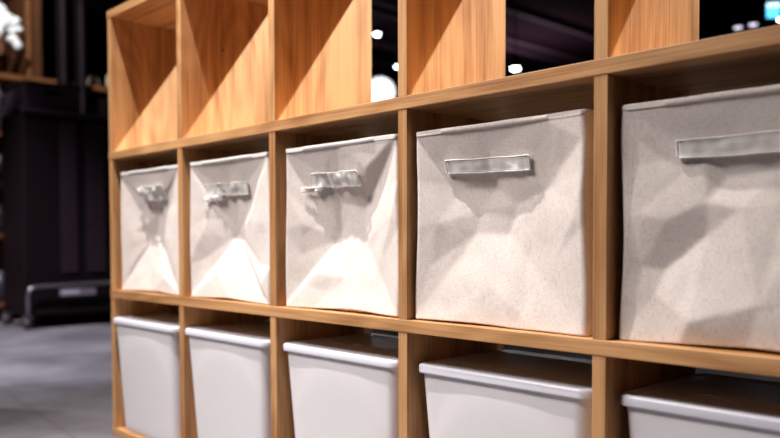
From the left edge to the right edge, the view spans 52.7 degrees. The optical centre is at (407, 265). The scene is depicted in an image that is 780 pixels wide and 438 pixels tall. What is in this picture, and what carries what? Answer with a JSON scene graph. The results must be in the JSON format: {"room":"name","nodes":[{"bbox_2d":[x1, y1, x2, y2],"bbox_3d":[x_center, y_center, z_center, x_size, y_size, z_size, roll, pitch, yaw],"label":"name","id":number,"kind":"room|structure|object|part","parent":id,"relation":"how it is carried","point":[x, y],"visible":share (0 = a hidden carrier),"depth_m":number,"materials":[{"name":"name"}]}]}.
{"room":"retail store","nodes":[
{"label":"retail store","id":0,"kind":"room"},
{"bbox_2d":[41,10,397,97],"bbox_3d":[-4.322,-1.472,10.079,18.000,3.420,0.100,-2,3,-44],"label":"wall","id":1,"kind":"structure","parent":0,"point":[96,32],"depth_m":10.13,"materials":[{"name":"black"}]},
{"bbox_2d":[0,315,779,437],"bbox_3d":[0.598,0.445,5.088,18.000,0.100,14.000,-2,3,-44],"label":"floor","id":2,"kind":"structure","parent":0,"point":[56,374],"depth_m":3.23,"materials":[{"name":"grey concrete"}]},
{"bbox_2d":[0,106,110,329],"bbox_3d":[-2.306,-0.306,5.300,0.692,1.395,0.510,-2,3,-44],"label":"rolling cart","id":3,"kind":"object","parent":2,"relation":"on","point":[56,177],"visible":0.82,"depth_m":5.10,"materials":[{"name":"black plastic"}]},
{"bbox_2d":[0,92,3,116],"bbox_3d":[-2.703,-1.054,5.027,0.228,0.317,0.115,-2,3,-44],"label":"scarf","id":4,"kind":"object","parent":3,"relation":"hanging from","point":[1,94],"visible":1,"depth_m":5.06,"materials":[{"name":"grey fabric"}]},
{"bbox_2d":[2,79,81,114],"bbox_3d":[-2.407,-1.087,5.184,0.360,0.170,0.420,-2,3,-44],"label":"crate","id":5,"kind":"object","parent":3,"relation":"on","point":[27,93],"visible":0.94,"depth_m":5.04,"materials":[{"name":"plastic"}]},
{"bbox_3d":[-2.167,-0.986,5.134,0.670,0.025,0.050,-2,3,-44],"label":"rail","id":6,"kind":"part","parent":3,"relation":"part of","materials":[{"name":"black plastic"}]},
{"bbox_3d":[-2.203,-0.446,5.117,0.100,0.968,0.014,-2,3,-44],"label":"ribbed panel","id":7,"kind":"part","parent":3,"relation":"part of","materials":[{"name":"black plastic"}]},
{"bbox_2d":[62,289,78,294],"bbox_3d":[-2.179,0.171,5.084,0.108,0.029,0.002,-2,3,-44],"label":"print","id":8,"kind":"object","parent":3,"relation":"attached to","point":[64,291],"depth_m":5.09},
{"bbox_3d":[-2.145,0.170,5.122,0.230,0.045,0.005,-2,3,-44],"label":"label plate","id":9,"kind":"part","parent":3,"relation":"part of","materials":[{"name":"silver metal"}]},
{"bbox_3d":[-2.077,-0.450,5.239,0.120,0.968,0.014,-2,3,-44],"label":"ribbed panel","id":10,"kind":"part","parent":3,"relation":"part of","materials":[{"name":"black plastic"}]},
{"bbox_2d":[0,0,110,319],"bbox_3d":[-3.021,-1.116,5.562,1.950,3.000,0.680,-2,3,-44],"label":"display cabinet","id":11,"kind":"object","parent":2,"relation":"on","point":[16,66],"visible":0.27,"depth_m":5.63,"materials":[{"name":"brown wood"}]},
{"bbox_2d":[0,150,1,180],"bbox_3d":[-2.876,-0.697,5.550,0.220,0.220,0.220,-2,3,-44],"label":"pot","id":12,"kind":"object","parent":11,"relation":"on","point":[0,150],"visible":0.06,"depth_m":5.46,"materials":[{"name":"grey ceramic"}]},
{"bbox_2d":[0,202,2,232],"bbox_3d":[-2.875,-0.337,5.561,0.220,0.220,0.220,-2,3,-44],"label":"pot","id":13,"kind":"object","parent":11,"relation":"on","point":[1,208],"visible":0.1,"depth_m":5.47,"materials":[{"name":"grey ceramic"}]},
{"bbox_2d":[0,270,3,301],"bbox_3d":[-2.875,0.142,5.577,0.220,0.220,0.220,-2,3,-44],"label":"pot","id":14,"kind":"object","parent":11,"relation":"on","point":[1,271],"visible":0.16,"depth_m":5.49,"materials":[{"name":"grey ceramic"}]},
{"bbox_3d":[-3.470,-1.116,5.572,1.320,3.000,0.040,-2,3,-44],"label":"panel","id":15,"kind":"part","parent":11,"relation":"part of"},
{"bbox_2d":[0,3,7,14],"bbox_3d":[-2.966,-1.622,5.460,0.353,0.451,0.150,-2,3,-44],"label":"towel","id":16,"kind":"object","parent":11,"relation":"in","point":[3,8],"visible":0.42,"depth_m":5.50,"materials":[{"name":"white fabric"}]},
{"bbox_2d":[0,102,9,130],"bbox_3d":[-2.876,-1.037,5.538,0.220,0.220,0.220,-2,3,-44],"label":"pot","id":17,"kind":"object","parent":11,"relation":"on","point":[4,102],"visible":0.09,"depth_m":5.47,"materials":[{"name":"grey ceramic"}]},
{"bbox_2d":[0,12,23,38],"bbox_3d":[-2.796,-1.573,5.383,0.318,0.342,0.140,-2,3,-44],"label":"towel","id":18,"kind":"object","parent":11,"relation":"in","point":[9,24],"visible":1,"depth_m":5.39,"materials":[{"name":"white fabric"}]},
{"bbox_2d":[6,34,22,50],"bbox_3d":[-2.679,-1.524,5.365,0.106,0.110,0.065,-1,2,-28],"label":"towel","id":19,"kind":"object","parent":11,"relation":"in","point":[12,39],"visible":1,"depth_m":5.35,"materials":[{"name":"white fabric"}]},
{"bbox_2d":[0,73,107,93],"bbox_3d":[-3.007,-1.298,5.542,1.950,0.035,0.640,-2,3,-44],"label":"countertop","id":20,"kind":"structure","parent":11,"relation":"on","point":[6,79],"depth_m":5.53,"materials":[{"name":"brown wood"}]},
{"bbox_2d":[87,76,99,85],"bbox_3d":[-2.362,-1.375,5.917,0.090,0.090,0.090,-2,3,-44],"label":"cup","id":21,"kind":"object","parent":20,"relation":"on","point":[93,80],"visible":0.66,"depth_m":5.88,"materials":[{"name":"grey ceramic"}]},
{"bbox_2d":[55,0,74,319],"bbox_3d":[-2.452,-1.327,5.580,0.090,3.418,0.090,-2,3,-44],"label":"metal pole","id":22,"kind":"object","parent":2,"relation":"on","point":[60,5],"visible":0.36,"depth_m":5.55,"materials":[{"name":"black metal"}]},
{"bbox_3d":[-2.449,0.375,5.636,0.090,0.012,0.090,-2,3,-44],"label":"foot plate","id":23,"kind":"part","parent":22,"relation":"part of","materials":[{"name":"black plastic"}]},
{"bbox_2d":[74,0,91,317],"bbox_3d":[-2.359,-1.330,5.670,0.090,3.418,0.090,-2,3,-44],"label":"metal pole","id":24,"kind":"object","parent":2,"relation":"on","point":[79,5],"visible":0.41,"depth_m":5.64,"materials":[{"name":"black metal"}]},
{"bbox_3d":[-2.356,0.372,5.726,0.090,0.012,0.090,-2,3,-44],"label":"foot plate","id":25,"kind":"part","parent":24,"relation":"part of","materials":[{"name":"black plastic"}]},
{"bbox_2d":[107,0,779,437],"bbox_3d":[-0.051,-0.098,1.629,0.275,1.213,2.026,-2,3,-44],"label":"shelving unit","id":26,"kind":"object","parent":2,"relation":"on","point":[189,81],"visible":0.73,"depth_m":1.52,"materials":[{"name":"brown wood"}]},
{"bbox_3d":[-0.050,0.497,1.649,0.275,0.022,2.026,-2,3,-44],"label":"board","id":27,"kind":"part","parent":26,"relation":"part of","materials":[{"name":"brown wood"}]},
{"bbox_3d":[-0.749,-0.516,2.333,0.274,0.376,0.022,-2,3,-44],"label":"panel","id":28,"kind":"part","parent":26,"relation":"part of","materials":[{"name":"brown wood"}]},
{"bbox_3d":[-0.748,-0.120,2.346,0.274,0.371,0.022,-2,3,-44],"label":"panel","id":29,"kind":"part","parent":26,"relation":"part of","materials":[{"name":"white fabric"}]},
{"bbox_3d":[-0.748,0.276,2.359,0.274,0.376,0.022,-2,3,-44],"label":"panel","id":30,"kind":"part","parent":26,"relation":"part of","materials":[{"name":"brown wood"}]},
{"bbox_2d":[113,313,180,437],"bbox_3d":[-0.623,0.307,2.201,0.262,0.320,0.362,-2,3,-44],"label":"plastic bin","id":31,"kind":"object","parent":26,"relation":"on","point":[149,345],"visible":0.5,"depth_m":2.10,"materials":[{"name":"white plastic"}]},
{"bbox_3d":[-0.623,0.156,2.196,0.262,0.016,0.362,-2,3,-44],"label":"lid","id":32,"kind":"part","parent":31,"relation":"part of","materials":[{"name":"plastic"}]},
{"bbox_2d":[121,165,178,295],"bbox_3d":[-0.603,-0.096,2.198,0.269,0.331,0.356,-2,3,-44],"label":"storage box","id":33,"kind":"object","parent":26,"relation":"on","point":[149,197],"visible":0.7,"depth_m":2.15,"materials":[{"name":"fabric"}]},
{"bbox_3d":[-0.693,-0.194,2.117,0.029,0.039,0.141,-2,3,-44],"label":"handle","id":34,"kind":"part","parent":33,"relation":"part of","materials":[{"name":"fabric"}]},
{"bbox_2d":[185,321,270,437],"bbox_3d":[-0.342,0.316,1.926,0.262,0.320,0.362,-2,3,-44],"label":"plastic bin","id":35,"kind":"object","parent":26,"relation":"on","point":[231,363],"visible":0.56,"depth_m":1.83,"materials":[{"name":"white plastic"}]},
{"bbox_3d":[-0.342,0.164,1.921,0.262,0.016,0.362,-2,3,-44],"label":"lid","id":36,"kind":"part","parent":35,"relation":"part of","materials":[{"name":"plastic"}]},
{"bbox_2d":[190,152,269,304],"bbox_3d":[-0.327,-0.087,1.918,0.264,0.331,0.356,-2,3,-44],"label":"storage box","id":37,"kind":"object","parent":26,"relation":"on","point":[230,206],"visible":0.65,"depth_m":1.86,"materials":[{"name":"fabric"}]},
{"bbox_3d":[-0.426,-0.180,1.856,0.021,0.030,0.179,-2,3,-44],"label":"handle","id":38,"kind":"part","parent":37,"relation":"part of","materials":[{"name":"fabric"}]},
{"bbox_2d":[283,333,398,437],"bbox_3d":[-0.053,0.325,1.643,0.262,0.320,0.362,-2,3,-44],"label":"plastic bin","id":39,"kind":"object","parent":26,"relation":"on","point":[347,386],"visible":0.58,"depth_m":1.55,"materials":[{"name":"white plastic"}]},
{"bbox_3d":[-0.053,0.173,1.638,0.262,0.016,0.362,-2,3,-44],"label":"lid","id":40,"kind":"part","parent":39,"relation":"part of","materials":[{"name":"plastic"}]},
{"bbox_2d":[286,134,397,316],"bbox_3d":[-0.046,-0.079,1.629,0.264,0.331,0.356,-2,3,-44],"label":"storage box","id":41,"kind":"object","parent":26,"relation":"on","point":[342,218],"visible":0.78,"depth_m":1.56,"materials":[{"name":"fabric"}]},
{"bbox_3d":[-0.142,-0.170,1.563,0.022,0.032,0.151,-2,3,-42],"label":"handle","id":42,"kind":"part","parent":41,"relation":"part of","materials":[{"name":"fabric"}]},
{"bbox_2d":[416,109,593,335],"bbox_3d":[0.227,-0.069,1.352,0.264,0.328,0.356,-2,3,-44],"label":"storage box","id":43,"kind":"object","parent":26,"relation":"on","point":[505,237],"visible":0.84,"depth_m":1.26,"materials":[{"name":"fabric"}]},
{"bbox_3d":[0.131,-0.164,1.285,0.018,0.027,0.177,-2,3,-44],"label":"handle","id":44,"kind":"part","parent":43,"relation":"part of","materials":[{"name":"fabric"}]},
{"bbox_2d":[419,350,591,437],"bbox_3d":[0.231,0.334,1.364,0.262,0.320,0.362,-2,3,-44],"label":"plastic bin","id":45,"kind":"object","parent":26,"relation":"on","point":[500,393],"visible":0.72,"depth_m":1.29,"materials":[{"name":"white plastic"}]},
{"bbox_3d":[0.231,0.182,1.359,0.262,0.016,0.362,-2,3,-44],"label":"lid","id":46,"kind":"part","parent":45,"relation":"part of","materials":[{"name":"plastic"}]},
{"bbox_2d":[619,84,779,351],"bbox_3d":[0.511,-0.059,1.067,0.266,0.328,0.356,-2,3,-44],"label":"storage box","id":47,"kind":"object","parent":26,"relation":"on","point":[701,173],"visible":1,"depth_m":1.03,"materials":[{"name":"fabric"}]},
{"bbox_3d":[0.430,-0.152,0.981,0.013,0.026,0.198,-2,3,-44],"label":"handle","id":48,"kind":"part","parent":47,"relation":"part of","materials":[{"name":"fabric"}]},
{"bbox_2d":[620,373,779,437],"bbox_3d":[0.514,0.342,1.085,0.262,0.320,0.362,-2,3,-44],"label":"plastic bin","id":49,"kind":"object","parent":26,"relation":"on","point":[699,405],"visible":1,"depth_m":1.07,"materials":[{"name":"white plastic"}]},
{"bbox_2d":[41,0,779,78],"bbox_3d":[0.593,-3.073,4.973,18.000,0.100,14.000,-2,3,-44],"label":"ceiling","id":50,"kind":"structure","parent":0,"point":[720,14],"depth_m":10.37,"materials":[{"name":"black"}]},
{"bbox_2d":[54,0,397,70],"bbox_3d":[-3.732,-3.122,9.415,17.800,0.080,0.080,-2,3,-44],"label":"trim","id":51,"kind":"structure","parent":50,"relation":"attached to","point":[94,4],"depth_m":9.48,"materials":[{"name":"paint"}]},
{"bbox_2d":[373,27,379,35],"bbox_3d":[-0.413,-3.175,10.622,0.101,0.137,0.101,-2,3,-44],"label":"ceiling spotlight","id":52,"kind":"object","parent":50,"relation":"attached to","point":[376,30],"visible":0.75,"depth_m":10.58,"materials":[{"name":"black plastic"}]},
{"bbox_2d":[372,20,394,101],"bbox_3d":[-0.357,-2.635,10.267,0.380,1.120,0.380,-2,3,-44],"label":"globe pendant","id":53,"kind":"object","parent":50,"relation":"hanging from","point":[382,88],"visible":0.65,"depth_m":10.13,"materials":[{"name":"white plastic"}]},
{"bbox_3d":[-0.357,-2.820,10.261,0.011,0.750,0.011,1,2,23],"label":"cord","id":54,"kind":"part","parent":53,"relation":"part of","materials":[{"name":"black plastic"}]},
{"bbox_3d":[-0.357,-2.265,10.280,0.380,0.380,0.380,-2,3,-44],"label":"globe","id":55,"kind":"part","parent":53,"relation":"part of"},
{"bbox_2d":[394,57,397,67],"bbox_3d":[-0.126,-2.904,10.379,0.101,0.590,0.101,-2,3,-44],"label":"ceiling spotlight","id":56,"kind":"object","parent":50,"relation":"hanging from","point":[396,58],"visible":0.49,"depth_m":10.35,"materials":[{"name":"black metal"}]},
{"bbox_2d":[371,40,517,76],"bbox_3d":[-3.104,-3.102,8.771,17.800,0.080,0.080,-2,3,-44],"label":"trim","id":57,"kind":"structure","parent":50,"relation":"attached to","point":[376,44],"depth_m":11.46,"materials":[{"name":"paint"}]},
{"bbox_2d":[371,5,580,64],"bbox_3d":[-2.232,-3.074,7.876,17.800,0.080,0.080,-2,3,-44],"label":"trim","id":58,"kind":"structure","parent":50,"relation":"attached to","point":[375,10],"depth_m":11.66,"materials":[{"name":"paint"}]},
{"bbox_2d":[371,0,593,61],"bbox_3d":[-2.002,-3.067,7.639,17.800,0.080,0.080,-2,3,-44],"label":"trim","id":59,"kind":"structure","parent":50,"relation":"attached to","point":[393,4],"depth_m":11.34,"materials":[{"name":"paint"}]},
{"bbox_2d":[510,0,519,69],"bbox_3d":[1.196,-2.661,8.742,0.112,0.972,0.112,-2,3,-44],"label":"ceiling spotlight","id":60,"kind":"object","parent":50,"relation":"hanging from","point":[514,60],"visible":1,"depth_m":8.72,"materials":[{"name":"black metal"}]},
{"bbox_3d":[1.196,-2.732,8.740,0.015,0.830,0.015,1,2,23],"label":"stem","id":61,"kind":"part","parent":60,"relation":"part of","materials":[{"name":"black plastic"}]},
{"bbox_2d":[506,2,593,39],"bbox_3d":[-1.395,-3.047,7.016,17.800,0.080,0.080,-2,3,-44],"label":"trim","id":62,"kind":"structure","parent":50,"relation":"attached to","point":[510,8],"depth_m":10.10,"materials":[{"name":"paint"}]},
{"bbox_2d":[699,21,729,36],"bbox_3d":[-0.523,-3.019,6.121,17.800,0.080,0.080,-2,3,-44],"label":"trim","id":63,"kind":"structure","parent":50,"relation":"attached to","point":[703,27],"depth_m":10.55,"materials":[{"name":"paint"}]},
{"bbox_2d":[733,0,742,28],"bbox_3d":[2.908,-2.587,6.914,0.078,1.006,0.078,-2,3,-44],"label":"ceiling spotlight","id":64,"kind":"object","parent":50,"relation":"hanging from","point":[738,20],"visible":1,"depth_m":6.91,"materials":[{"name":"black plastic"}]},
{"bbox_3d":[2.908,-2.636,6.912,0.015,0.906,0.015,-1,2,-22],"label":"stem","id":65,"kind":"part","parent":64,"relation":"part of","materials":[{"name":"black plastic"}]},
{"bbox_2d":[748,0,757,25],"bbox_3d":[2.999,-2.584,6.820,0.078,1.006,0.078,-2,3,-44],"label":"ceiling spotlight","id":66,"kind":"object","parent":50,"relation":"hanging from","point":[753,17],"visible":1,"depth_m":6.81,"materials":[{"name":"black plastic"}]},
{"bbox_2d":[764,0,779,19],"bbox_3d":[3.116,-2.631,6.705,0.125,1.055,0.046,0,2,11],"label":"screen","id":67,"kind":"object","parent":50,"relation":"hanging from","point":[771,10],"visible":1,"depth_m":6.70,"materials":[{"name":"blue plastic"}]}
]}

